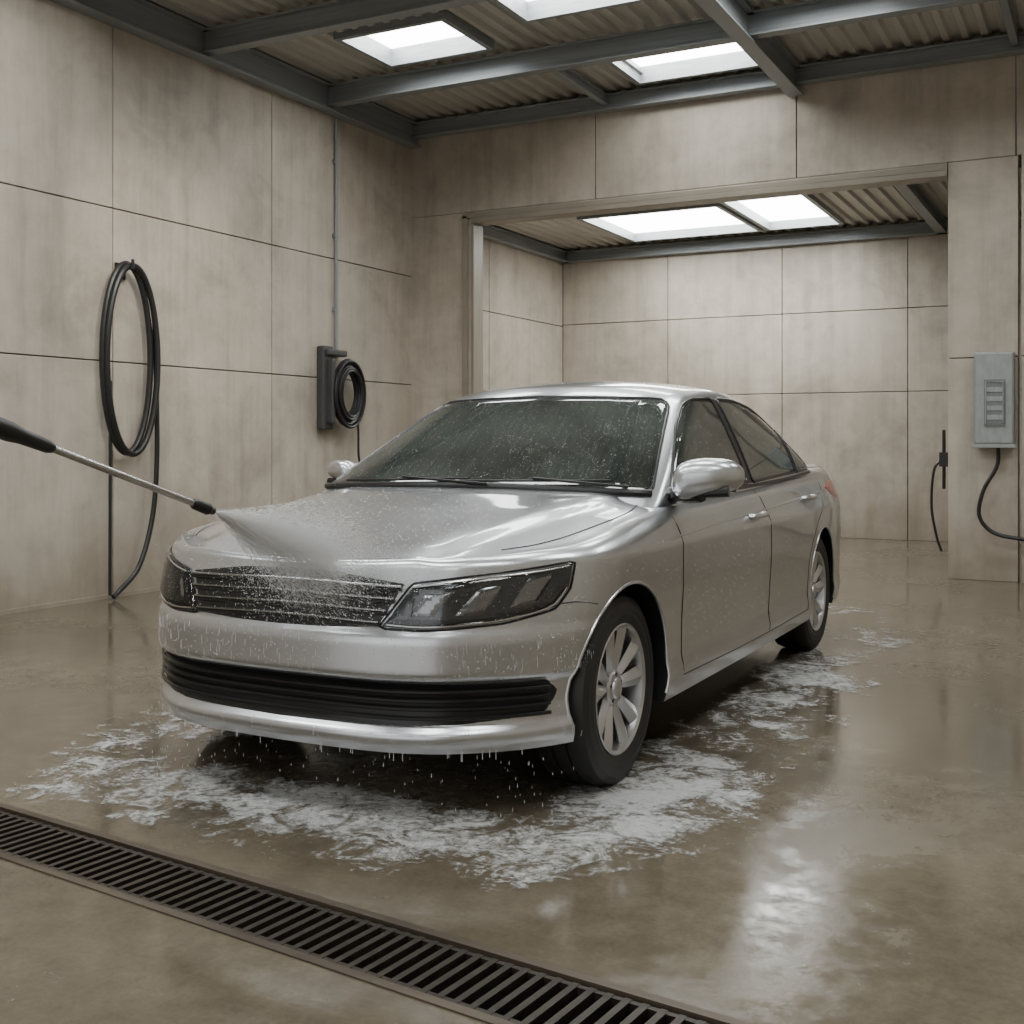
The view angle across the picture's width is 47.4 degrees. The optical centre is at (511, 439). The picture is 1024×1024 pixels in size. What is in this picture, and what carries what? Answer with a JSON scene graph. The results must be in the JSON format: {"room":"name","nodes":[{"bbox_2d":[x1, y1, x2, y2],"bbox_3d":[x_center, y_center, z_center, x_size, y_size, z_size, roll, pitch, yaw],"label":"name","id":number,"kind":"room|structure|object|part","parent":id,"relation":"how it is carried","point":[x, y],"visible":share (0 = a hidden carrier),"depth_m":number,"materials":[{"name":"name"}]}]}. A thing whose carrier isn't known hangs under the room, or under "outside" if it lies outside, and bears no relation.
{"room":"car wash bay","nodes":[
{"label":"car wash bay","id":0,"kind":"room"},
{"bbox_2d":[0,417,215,514],"bbox_3d":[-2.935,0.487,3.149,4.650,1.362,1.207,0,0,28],"label":"washer","id":1,"kind":"object","parent":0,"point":[10,431],"visible":1,"depth_m":2.26,"materials":[{"name":"silver metal"}]},
{"bbox_2d":[177,494,472,661],"bbox_3d":[-0.602,0.395,3.341,0.873,0.529,1.074,0,0,-33],"label":"water spray","id":2,"kind":"object","parent":1,"relation":"attached to","point":[285,542],"visible":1,"depth_m":3.23,"materials":[{"name":"white liquid"}]},
{"bbox_2d":[0,0,562,610],"bbox_3d":[-3.930,-1.185,7.070,0.300,4.700,19.550,0,0,28],"label":"wall","id":3,"kind":"structure","parent":0,"point":[117,145],"depth_m":9.24,"materials":[{"name":"concrete"}]},
{"bbox_2d":[0,586,159,615],"bbox_3d":[-4.679,1.150,5.289,0.020,0.030,15.700,0,0,28],"label":"baseboard","id":4,"kind":"structure","parent":3,"relation":"attached to","point":[146,590],"depth_m":8.26,"materials":[{"name":"concrete"}]},
{"bbox_2d":[99,259,160,598],"bbox_3d":[-2.845,-0.088,8.660,0.152,2.494,0.571,0,0,28],"label":"hose","id":5,"kind":"object","parent":3,"relation":"hanging from","point":[118,274],"visible":0.98,"depth_m":8.66,"materials":[{"name":"rubber"}]},
{"bbox_2d":[317,119,365,461],"bbox_3d":[-1.592,-1.367,11.026,0.181,3.337,0.609,0,0,28],"label":"hose reel","id":6,"kind":"object","parent":3,"relation":"attached to","point":[331,379],"visible":1,"depth_m":10.88,"materials":[{"name":"rubber"}]},
{"bbox_2d":[0,538,1023,1023],"bbox_3d":[-1.372,1.165,2.407,8.950,0.001,25.650,0,0,28],"label":"floor","id":7,"kind":"structure","parent":0,"point":[877,875],"depth_m":3.43,"materials":[{"name":"concrete"}]},
{"bbox_2d":[0,802,752,1023],"bbox_3d":[-1.044,1.248,3.162,8.600,0.174,0.288,0,0,34],"label":"floor drain grate","id":8,"kind":"object","parent":7,"relation":"in","point":[487,984],"visible":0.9,"depth_m":2.74,"materials":[{"name":"metal"}]},
{"bbox_2d":[12,608,899,885],"bbox_3d":[0.446,1.161,5.944,3.800,0.001,6.396,0,0,28],"label":"foam","id":9,"kind":"object","parent":7,"relation":"on","point":[644,800],"visible":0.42,"depth_m":3.75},
{"bbox_2d":[159,381,840,784],"bbox_3d":[0.354,0.434,5.721,2.035,1.462,4.700,0,0,24],"label":"car","id":10,"kind":"object","parent":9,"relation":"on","point":[629,544],"visible":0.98,"depth_m":3.99,"materials":[{"name":"silver metal"}]},
{"bbox_2d":[327,459,356,482],"bbox_3d":[-0.761,0.167,5.422,0.234,0.152,0.136,0,0,15],"label":"mirror","id":11,"kind":"object","parent":10,"relation":"attached to","point":[335,468],"depth_m":5.39,"materials":[{"name":"silver metal"}]},
{"bbox_2d":[166,566,556,726],"bbox_3d":[-0.649,0.641,3.844,1.597,0.481,0.376,0,0,28],"label":"grille","id":12,"kind":"object","parent":10,"relation":"attached to","point":[488,656],"depth_m":3.58,"materials":[{"name":"black plastic"}]},
{"bbox_3d":[0.469,0.011,5.988,1.647,0.434,2.947,0,0,28],"label":"window trim","id":13,"kind":"part","parent":10,"relation":"part of","materials":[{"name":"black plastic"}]},
{"bbox_2d":[666,458,744,503],"bbox_3d":[0.709,0.161,4.438,0.337,0.187,0.200,0,0,28],"label":"mirror","id":14,"kind":"object","parent":10,"relation":"attached to","point":[699,479],"depth_m":4.36,"materials":[{"name":"silver metal"}]},
{"bbox_2d":[146,0,1023,121],"bbox_3d":[-0.828,-3.510,3.449,9.150,0.370,16.000,0,0,28],"label":"ceiling","id":15,"kind":"structure","parent":0,"point":[320,56],"depth_m":9.67,"materials":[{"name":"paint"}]},
{"bbox_2d":[333,9,494,67],"bbox_3d":[-0.803,-3.370,9.656,1.050,0.190,0.830,0,0,28],"label":"window","id":16,"kind":"structure","parent":15,"relation":"attached to","point":[443,34],"depth_m":9.84,"materials":[{"name":"glass"}]},
{"bbox_2d":[49,0,1023,148],"bbox_3d":[-0.902,-3.175,3.307,8.540,0.240,15.680,0,0,28],"label":"ceiling beams","id":17,"kind":"structure","parent":15,"relation":"attached to","point":[227,48],"depth_m":9.64,"materials":[{"name":"grey metal"}]},
{"bbox_2d":[491,0,650,23],"bbox_3d":[0.534,-3.370,8.490,1.400,0.190,0.800,0,0,28],"label":"window","id":18,"kind":"structure","parent":15,"relation":"attached to","point":[526,11],"depth_m":8.96,"materials":[{"name":"glass"}]},
{"bbox_2d":[607,43,758,84],"bbox_3d":[1.490,-3.370,10.106,1.200,0.190,0.850,0,0,28],"label":"window","id":19,"kind":"structure","parent":15,"relation":"attached to","point":[725,57],"depth_m":10.42,"materials":[{"name":"glass"}]},
{"bbox_2d":[408,29,1023,582],"bbox_3d":[2.737,-1.183,10.330,8.596,4.696,0.220,0,0,28],"label":"wall","id":20,"kind":"structure","parent":0,"point":[967,117],"depth_m":10.21,"materials":[{"name":"concrete"}]},
{"bbox_2d":[462,164,947,396],"bbox_3d":[1.616,-0.575,10.943,4.690,3.480,0.210,0,0,28],"label":"trim","id":21,"kind":"structure","parent":20,"relation":"attached to","point":[934,173],"depth_m":11.16,"materials":[{"name":"grey metal"}]},
{"bbox_2d":[930,430,947,551],"bbox_3d":[3.633,0.432,9.907,0.146,1.033,0.060,0,0,28],"label":"hose","id":22,"kind":"object","parent":20,"relation":"attached to","point":[943,456],"visible":1,"depth_m":9.89,"materials":[{"name":"rubber"}]},
{"bbox_2d":[972,351,1023,541],"bbox_3d":[4.303,0.055,9.358,1.129,1.550,0.172,0,0,28],"label":"electrical box","id":23,"kind":"object","parent":20,"relation":"attached to","point":[994,372],"visible":1,"depth_m":9.49,"materials":[{"name":"metal"}]},
{"bbox_3d":[3.928,-0.320,9.498,0.335,0.770,0.020,0,0,28],"label":"door","id":24,"kind":"part","parent":23,"relation":"part of","materials":[{"name":"grey metal"}]},
{"bbox_2d":[492,168,1020,250],"bbox_3d":[3.174,-2.542,12.307,7.650,0.035,3.690,0,0,28],"label":"ceiling","id":25,"kind":"structure","parent":0,"point":[880,205],"depth_m":13.40,"materials":[{"name":"grey metal"}]},
{"bbox_2d":[577,203,762,241],"bbox_3d":[1.850,-2.540,13.444,1.650,0.130,1.700,0,0,28],"label":"window","id":26,"kind":"structure","parent":25,"relation":"attached to","point":[716,218],"depth_m":13.73,"materials":[{"name":"glass"}]},
{"bbox_2d":[483,184,1020,263],"bbox_3d":[3.103,-2.425,12.279,7.330,0.140,3.575,0,0,28],"label":"ceiling beams","id":27,"kind":"structure","parent":25,"relation":"attached to","point":[935,224],"depth_m":14.09,"materials":[{"name":"metal"}]},
{"bbox_2d":[721,194,843,230],"bbox_3d":[2.840,-2.540,12.476,0.900,0.130,2.500,0,0,28],"label":"window","id":28,"kind":"structure","parent":25,"relation":"attached to","point":[799,211],"depth_m":13.07,"materials":[{"name":"glass"}]},
{"bbox_2d":[561,213,1021,544],"bbox_3d":[3.874,-0.785,14.079,7.650,3.900,0.300,0,0,28],"label":"wall","id":29,"kind":"structure","parent":0,"point":[841,348],"depth_m":14.02,"materials":[{"name":"concrete"}]}
]}

